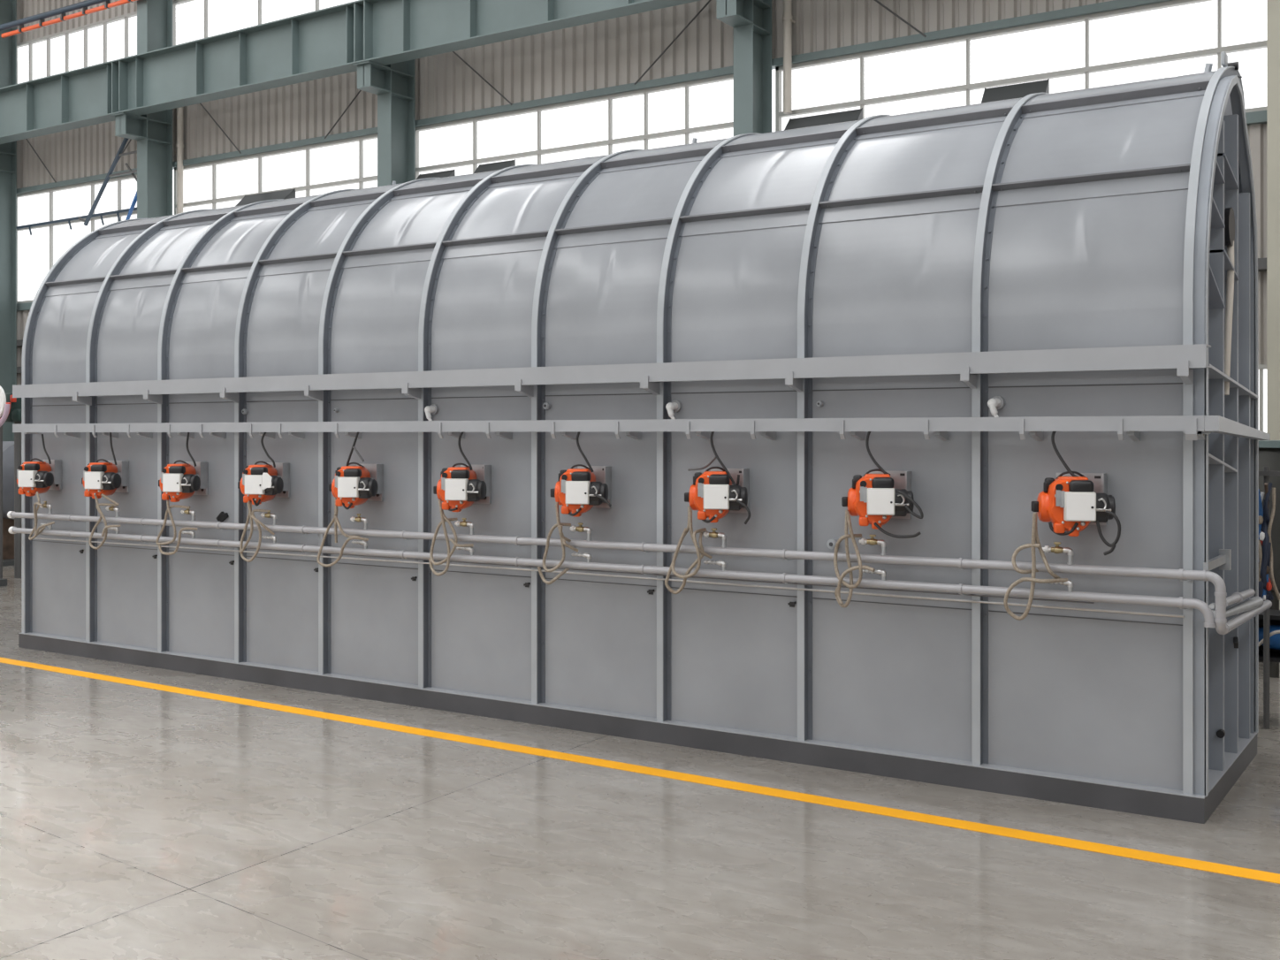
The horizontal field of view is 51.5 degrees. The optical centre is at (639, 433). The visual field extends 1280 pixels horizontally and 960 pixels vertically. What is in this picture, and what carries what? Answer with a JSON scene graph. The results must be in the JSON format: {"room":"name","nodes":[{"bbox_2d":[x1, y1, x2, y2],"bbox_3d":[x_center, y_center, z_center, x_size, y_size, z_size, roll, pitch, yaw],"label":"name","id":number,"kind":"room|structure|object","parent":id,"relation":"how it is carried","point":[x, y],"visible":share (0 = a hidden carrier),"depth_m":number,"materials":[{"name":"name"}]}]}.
{"room":"factory floor","nodes":[
{"label":"factory floor","id":0,"kind":"room"},
{"bbox_2d":[0,565,1279,959],"bbox_3d":[-10.405,1.860,8.095,44.200,0.120,29.200,0,0,33],"label":"floor","id":1,"kind":"structure","parent":0,"point":[137,822],"depth_m":5.75,"materials":[{"name":"concrete"}]},
{"bbox_2d":[0,578,7,586],"bbox_3d":[-8.201,1.515,15.791,1.250,0.570,0.640,0,0,33],"label":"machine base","id":2,"kind":"object","parent":1,"relation":"on","point":[3,582],"visible":1,"depth_m":15.69,"materials":[{"name":"grey metal"}]},
{"bbox_2d":[0,385,10,579],"bbox_3d":[-7.907,0.590,16.265,0.889,2.420,0.254,0,0,33],"label":"reel","id":3,"kind":"object","parent":1,"relation":"on","point":[4,407],"visible":0.98,"depth_m":16.34,"materials":[{"name":"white plastic"}]},
{"bbox_2d":[0,0,16,441],"bbox_3d":[-12.834,-3.500,26.154,0.440,10.600,1.100,0,0,33],"label":"steel column","id":4,"kind":"structure","parent":1,"relation":"on","point":[8,8],"depth_m":26.46,"materials":[{"name":"metal"}]},
{"bbox_2d":[15,206,137,235],"bbox_3d":[-10.760,-4.062,25.419,4.600,0.255,0.064,0,0,33],"label":"rail","id":5,"kind":"object","parent":4,"relation":"attached to","point":[117,212],"visible":0.69,"depth_m":25.50,"materials":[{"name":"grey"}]},
{"bbox_2d":[2,441,14,566],"bbox_3d":[-9.420,0.725,18.888,2.520,2.151,1.300,0,0,33],"label":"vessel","id":6,"kind":"object","parent":1,"relation":"on","point":[8,446],"visible":0.13,"depth_m":18.11,"materials":[{"name":"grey metal"}]},
{"bbox_2d":[5,393,21,578],"bbox_3d":[-7.763,0.645,16.505,0.310,2.310,0.185,0,0,33],"label":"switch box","id":7,"kind":"object","parent":1,"relation":"on","point":[14,415],"visible":0.66,"depth_m":16.54,"materials":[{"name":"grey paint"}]},
{"bbox_2d":[111,0,172,218],"bbox_3d":[-8.802,-3.500,23.549,0.440,10.600,1.100,0,0,33],"label":"steel column","id":8,"kind":"structure","parent":1,"relation":"on","point":[152,132],"depth_m":23.68,"materials":[{"name":"teal metal"}]},
{"bbox_2d":[0,0,137,38],"bbox_3d":[-10.124,-7.789,24.192,11.000,0.252,0.135,0,0,33],"label":"bar","id":9,"kind":"object","parent":8,"relation":"attached to","point":[62,11],"visible":1,"depth_m":24.59,"materials":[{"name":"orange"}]},
{"bbox_2d":[77,137,137,226],"bbox_3d":[-9.546,-4.777,24.376,2.127,1.778,0.263,0,0,31],"label":"access ladder","id":10,"kind":"object","parent":8,"relation":"attached to","point":[119,153],"visible":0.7,"depth_m":24.35,"materials":[{"name":"blue"}]},
{"bbox_2d":[352,59,415,186],"bbox_3d":[-3.897,-3.500,20.379,0.440,10.600,1.100,0,0,33],"label":"steel column","id":11,"kind":"structure","parent":1,"relation":"on","point":[393,84],"depth_m":20.51,"materials":[{"name":"metal"}]},
{"bbox_2d":[0,657,1279,883],"bbox_3d":[-6.024,1.799,11.191,30.010,0.002,0.124,0,0,34],"label":"floor line","id":12,"kind":"object","parent":1,"relation":"on","point":[1183,862],"depth_m":6.75,"materials":[{"name":"yellow paint"}]},
{"bbox_2d":[12,51,1270,823],"bbox_3d":[-0.884,-0.117,9.251,9.419,3.833,1.964,0,0,33],"label":"furnace","id":13,"kind":"object","parent":1,"relation":"on","point":[961,288],"depth_m":7.57,"materials":[{"name":"grey paint"}]},
{"bbox_2d":[15,434,61,495],"bbox_3d":[-4.946,0.254,10.920,0.338,0.510,0.378,0,0,-28],"label":"gas burner","id":14,"kind":"object","parent":13,"relation":"attached to","point":[41,476],"visible":1,"depth_m":10.83,"materials":[{"name":"orange metal"}]},
{"bbox_2d":[28,491,54,540],"bbox_3d":[-4.867,0.666,10.771,0.257,0.397,0.099,0,0,33],"label":"hose","id":15,"kind":"object","parent":13,"relation":"hanging from","point":[37,531],"visible":1,"depth_m":10.76,"materials":[{"name":"beige rubber"}]},
{"bbox_2d":[88,493,120,549],"bbox_3d":[-4.179,0.680,10.303,0.313,0.440,0.095,0,0,20],"label":"hose","id":16,"kind":"object","parent":13,"relation":"hanging from","point":[102,516],"visible":1,"depth_m":10.30,"materials":[{"name":"beige rubber"}]},
{"bbox_2d":[81,432,129,498],"bbox_3d":[-4.207,0.244,10.443,0.338,0.525,0.378,0,0,-28],"label":"gas burner","id":17,"kind":"object","parent":13,"relation":"attached to","point":[108,477],"visible":0.99,"depth_m":10.35,"materials":[{"name":"orange metal"}]},
{"bbox_2d":[155,499,197,555],"bbox_3d":[-3.450,0.681,9.855,0.393,0.437,0.100,0,0,33],"label":"hose","id":18,"kind":"object","parent":13,"relation":"hanging from","point":[168,510],"visible":1,"depth_m":9.85,"materials":[{"name":"beige rubber"}]},
{"bbox_2d":[158,432,207,502],"bbox_3d":[-3.445,0.243,9.944,0.365,0.524,0.347,0,0,9],"label":"gas burner","id":19,"kind":"object","parent":13,"relation":"attached to","point":[177,482],"visible":1,"depth_m":9.84,"materials":[{"name":"orange metal"}]},
{"bbox_2d":[239,500,274,562],"bbox_3d":[-2.723,0.673,9.367,0.306,0.466,0.097,0,0,21],"label":"hose","id":20,"kind":"object","parent":13,"relation":"hanging from","point":[251,515],"visible":1,"depth_m":9.36,"materials":[{"name":"beige rubber"}]},
{"bbox_2d":[237,432,289,506],"bbox_3d":[-2.698,0.235,9.461,0.365,0.546,0.347,0,0,9],"label":"gas burner","id":21,"kind":"object","parent":13,"relation":"attached to","point":[259,483],"visible":1,"depth_m":9.36,"materials":[{"name":"orange metal"}]},
{"bbox_2d":[316,497,368,567],"bbox_3d":[-2.009,0.663,8.896,0.415,0.472,0.094,0,0,21],"label":"hose","id":22,"kind":"object","parent":13,"relation":"hanging from","point":[335,520],"visible":1,"depth_m":8.91,"materials":[{"name":"beige rubber"}]},
{"bbox_2d":[328,432,383,509],"bbox_3d":[-1.931,0.235,8.965,0.365,0.540,0.347,0,0,9],"label":"gas burner","id":23,"kind":"object","parent":13,"relation":"attached to","point":[352,486],"visible":1,"depth_m":8.86,"materials":[{"name":"orange metal"}]},
{"bbox_2d":[428,499,473,575],"bbox_3d":[-1.205,0.658,8.399,0.320,0.483,0.106,0,0,33],"label":"hose","id":24,"kind":"object","parent":13,"relation":"hanging from","point":[444,519],"visible":1,"depth_m":8.39,"materials":[{"name":"beige rubber"}]},
{"bbox_2d":[433,432,491,511],"bbox_3d":[-1.143,0.225,8.456,0.365,0.537,0.347,0,0,9],"label":"gas burner","id":25,"kind":"object","parent":13,"relation":"attached to","point":[458,488],"visible":1,"depth_m":8.35,"materials":[{"name":"orange metal"}]},
{"bbox_2d":[537,502,578,584],"bbox_3d":[-0.496,0.652,7.930,0.239,0.493,0.124,0,0,33],"label":"hose","id":26,"kind":"object","parent":13,"relation":"hanging from","point":[559,524],"visible":1,"depth_m":7.91,"materials":[{"name":"beige rubber"}]},
{"bbox_2d":[8,523,1263,627],"bbox_3d":[-1.242,0.801,8.500,9.461,0.207,1.119,0,0,26],"label":"gas pipe","id":27,"kind":"object","parent":13,"relation":"attached to","point":[1181,602],"visible":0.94,"depth_m":7.30,"materials":[{"name":"silver metal"}]},
{"bbox_2d":[7,501,1272,634],"bbox_3d":[-0.926,0.734,9.125,9.417,0.430,1.541,0,0,33],"label":"gas pipe","id":28,"kind":"object","parent":13,"relation":"attached to","point":[1223,627],"visible":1,"depth_m":7.27,"materials":[{"name":"silver metal"}]},
{"bbox_2d":[664,506,712,594],"bbox_3d":[0.265,0.654,7.448,0.272,0.500,0.109,0,0,33],"label":"hose","id":29,"kind":"object","parent":13,"relation":"hanging from","point":[689,528],"visible":1,"depth_m":7.41,"materials":[{"name":"beige rubber"}]},
{"bbox_2d":[833,510,875,607],"bbox_3d":[1.124,0.651,6.894,0.239,0.510,0.105,0,0,33],"label":"hose","id":30,"kind":"object","parent":13,"relation":"hanging from","point":[848,522],"visible":1,"depth_m":6.89,"materials":[{"name":"beige rubber"}]},
{"bbox_2d":[1003,512,1067,620],"bbox_3d":[1.905,0.638,6.386,0.287,0.523,0.112,0,0,33],"label":"hose","id":31,"kind":"object","parent":13,"relation":"hanging from","point":[1034,529],"visible":1,"depth_m":6.36,"materials":[{"name":"beige rubber"}]},
{"bbox_2d":[1208,453,1237,472],"bbox_3d":[2.853,0.140,6.595,0.080,0.124,0.930,0,0,33],"label":"brace","id":32,"kind":"object","parent":13,"relation":"attached to","point":[1217,462],"depth_m":6.63,"materials":[{"name":"grey metal"}]},
{"bbox_2d":[1208,363,1258,398],"bbox_3d":[3.021,-0.263,6.837,0.100,0.130,1.520,0,0,33],"label":"brace","id":33,"kind":"object","parent":13,"relation":"attached to","point":[1225,381],"depth_m":6.92,"materials":[{"name":"grey metal"}]},
{"bbox_2d":[716,0,772,136],"bbox_3d":[1.344,-3.500,16.993,0.440,10.600,1.100,0,0,33],"label":"steel column","id":34,"kind":"structure","parent":1,"relation":"on","point":[751,20],"depth_m":17.00,"materials":[{"name":"green metal"}]},
{"bbox_2d":[1258,466,1279,729],"bbox_3d":[3.686,0.990,8.009,0.451,1.621,0.193,0,0,-28],"label":"stand","id":35,"kind":"object","parent":1,"relation":"on","point":[1265,523],"visible":0.67,"depth_m":8.03,"materials":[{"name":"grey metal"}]},
{"bbox_2d":[1258,440,1279,678],"bbox_3d":[5.138,0.925,10.076,1.320,1.750,1.320,0,0,33],"label":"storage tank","id":36,"kind":"object","parent":1,"relation":"on","point":[1268,450],"visible":0.14,"depth_m":9.71,"materials":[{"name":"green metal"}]},
{"bbox_2d":[1258,609,1279,662],"bbox_3d":[4.131,1.458,8.130,0.820,0.685,0.362,0,0,33],"label":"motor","id":37,"kind":"object","parent":1,"relation":"on","point":[1274,614],"visible":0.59,"depth_m":8.19,"materials":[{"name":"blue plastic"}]},
{"bbox_2d":[1266,0,1279,609],"bbox_3d":[6.594,-3.500,13.601,0.440,10.600,1.100,0,0,33],"label":"steel column","id":38,"kind":"structure","parent":1,"relation":"on","point":[1273,6],"depth_m":13.60,"materials":[{"name":"metal"}]},
{"bbox_2d":[0,0,700,144],"bbox_3d":[-6.046,-6.045,21.291,35.000,0.920,0.380,0,0,33],"label":"girder","id":39,"kind":"object","parent":38,"relation":"on","point":[325,42],"visible":1,"depth_m":21.02,"materials":[{"name":"teal metal"}]},
{"bbox_2d":[16,0,1266,384],"bbox_3d":[-2.523,-3.950,20.295,44.000,11.500,0.050,0,0,33],"label":"wall","id":40,"kind":"structure","parent":0,"point":[616,51],"depth_m":19.70,"materials":[{"name":"beige metal"}]},
{"bbox_2d":[16,366,21,373],"bbox_3d":[-15.173,-1.280,28.356,14.000,0.120,0.180,0,0,33],"label":"trim","id":41,"kind":"structure","parent":40,"relation":"attached to","point":[19,369],"depth_m":26.45,"materials":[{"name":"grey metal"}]},
{"bbox_2d":[16,302,32,311],"bbox_3d":[-9.681,-2.550,24.878,27.000,0.140,0.140,0,0,33],"label":"trim","id":42,"kind":"structure","parent":40,"relation":"attached to","point":[20,307],"depth_m":26.48,"materials":[{"name":"teal paint"}]},
{"bbox_2d":[25,138,56,182],"bbox_3d":[-11.961,-5.562,26.262,1.381,1.332,0.024,0,0,34],"label":"rod","id":43,"kind":"object","parent":40,"relation":"attached to","point":[26,139],"visible":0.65,"depth_m":26.15,"materials":[{"name":"grey metal"}]},
{"bbox_2d":[16,11,137,83],"bbox_3d":[-10.888,-7.340,25.682,4.200,1.040,0.080,0,0,33],"label":"window","id":44,"kind":"structure","parent":40,"relation":"in","point":[125,17],"depth_m":25.66,"materials":[{"name":"grey metal"}]},
{"bbox_2d":[16,174,137,303],"bbox_3d":[-10.679,-3.725,25.544,4.700,2.210,0.085,0,0,33],"label":"window","id":45,"kind":"structure","parent":40,"relation":"in","point":[118,179],"depth_m":25.87,"materials":[{"name":"grey"}]},
{"bbox_2d":[117,138,131,161],"bbox_3d":[-9.413,-5.530,24.616,1.502,1.398,0.024,0,0,32],"label":"rod","id":46,"kind":"object","parent":40,"relation":"attached to","point":[130,139],"visible":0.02,"depth_m":24.71,"materials":[{"name":"grey metal"}]},
{"bbox_2d":[176,106,183,213],"bbox_3d":[-8.248,-2.175,23.853,0.134,7.950,0.187,0,0,33],"label":"downpipe","id":47,"kind":"object","parent":40,"relation":"attached to","point":[179,110],"visible":0.23,"depth_m":23.78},
{"bbox_2d":[199,103,241,153],"bbox_3d":[-7.519,-5.542,23.392,1.462,1.374,0.024,0,0,34],"label":"rod","id":48,"kind":"object","parent":40,"relation":"attached to","point":[200,103],"visible":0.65,"depth_m":23.27,"materials":[{"name":"grey metal"}]},
{"bbox_2d":[172,0,319,45],"bbox_3d":[-6.155,-7.340,22.624,5.630,1.040,0.080,0,0,33],"label":"window","id":49,"kind":"structure","parent":40,"relation":"in","point":[177,2],"depth_m":23.65,"materials":[{"name":"grey metal"}]},
{"bbox_2d":[174,133,377,214],"bbox_3d":[-6.173,-3.725,22.457,5.580,2.210,0.380,0,0,33],"label":"window","id":50,"kind":"structure","parent":40,"relation":"in","point":[308,187],"depth_m":22.54,"materials":[{"name":"grey"}]},
{"bbox_2d":[324,90,361,138],"bbox_3d":[-4.533,-5.548,21.463,1.587,1.361,0.024,0,0,32],"label":"rod","id":51,"kind":"object","parent":40,"relation":"attached to","point":[358,93],"visible":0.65,"depth_m":21.64,"materials":[{"name":"grey metal"}]},
{"bbox_2d":[452,51,511,105],"bbox_3d":[-2.555,-5.562,20.185,1.581,1.334,0.024,0,0,34],"label":"rod","id":52,"kind":"object","parent":40,"relation":"attached to","point":[457,55],"visible":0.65,"depth_m":20.06,"materials":[{"name":"grey metal"}]},
{"bbox_2d":[415,74,733,179],"bbox_3d":[-1.088,-3.725,19.171,6.070,2.210,0.380,0,0,33],"label":"window","id":53,"kind":"structure","parent":40,"relation":"in","point":[687,131],"depth_m":19.34,"materials":[{"name":"grey"}]},
{"bbox_2d":[16,0,1172,194],"bbox_3d":[-5.067,-4.875,21.885,38.000,0.090,0.160,0,0,33],"label":"horizontal beam","id":54,"kind":"structure","parent":40,"relation":"attached to","point":[1115,4],"depth_m":18.21,"materials":[{"name":"teal metal"}]},
{"bbox_2d":[16,257,1266,346],"bbox_3d":[-5.094,-1.820,21.843,38.000,0.120,0.180,0,0,33],"label":"trim","id":55,"kind":"structure","parent":40,"relation":"attached to","point":[1261,262],"depth_m":14.17,"materials":[{"name":"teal metal"}]},
{"bbox_2d":[634,0,711,84],"bbox_3d":[0.626,-5.558,18.130,1.661,1.344,0.024,0,0,32],"label":"rod","id":56,"kind":"object","parent":40,"relation":"attached to","point":[709,1],"visible":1,"depth_m":18.23,"materials":[{"name":"grey metal"}]},
{"bbox_2d":[782,0,795,114],"bbox_3d":[1.944,-5.925,17.220,0.134,3.550,0.267,0,0,33],"label":"downpipe","id":57,"kind":"object","parent":40,"relation":"attached to","point":[788,20],"visible":1,"depth_m":17.12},
{"bbox_2d":[874,0,926,37],"bbox_3d":[2.849,-5.545,16.693,1.598,1.367,0.024,0,0,34],"label":"rod","id":58,"kind":"object","parent":40,"relation":"attached to","point":[877,1],"visible":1,"depth_m":16.43,"materials":[{"name":"grey metal"}]},
{"bbox_2d":[775,0,1266,131],"bbox_3d":[5.602,-4.150,14.848,9.240,1.360,0.380,0,0,33],"label":"window","id":59,"kind":"structure","parent":40,"relation":"in","point":[1086,70],"depth_m":15.81,"materials":[{"name":"grey metal"}]},
{"bbox_2d":[1245,110,1266,125],"bbox_3d":[6.278,-3.410,14.567,11.000,0.120,0.140,0,0,33],"label":"trim","id":60,"kind":"structure","parent":40,"relation":"attached to","point":[1253,118],"depth_m":14.26,"materials":[{"name":"teal paint"}]},
{"bbox_2d":[1258,364,1266,431],"bbox_3d":[5.617,-0.225,15.018,9.400,1.050,0.080,0,0,33],"label":"window","id":61,"kind":"structure","parent":40,"relation":"in","point":[1261,367],"depth_m":14.28,"materials":[{"name":"grey metal"}]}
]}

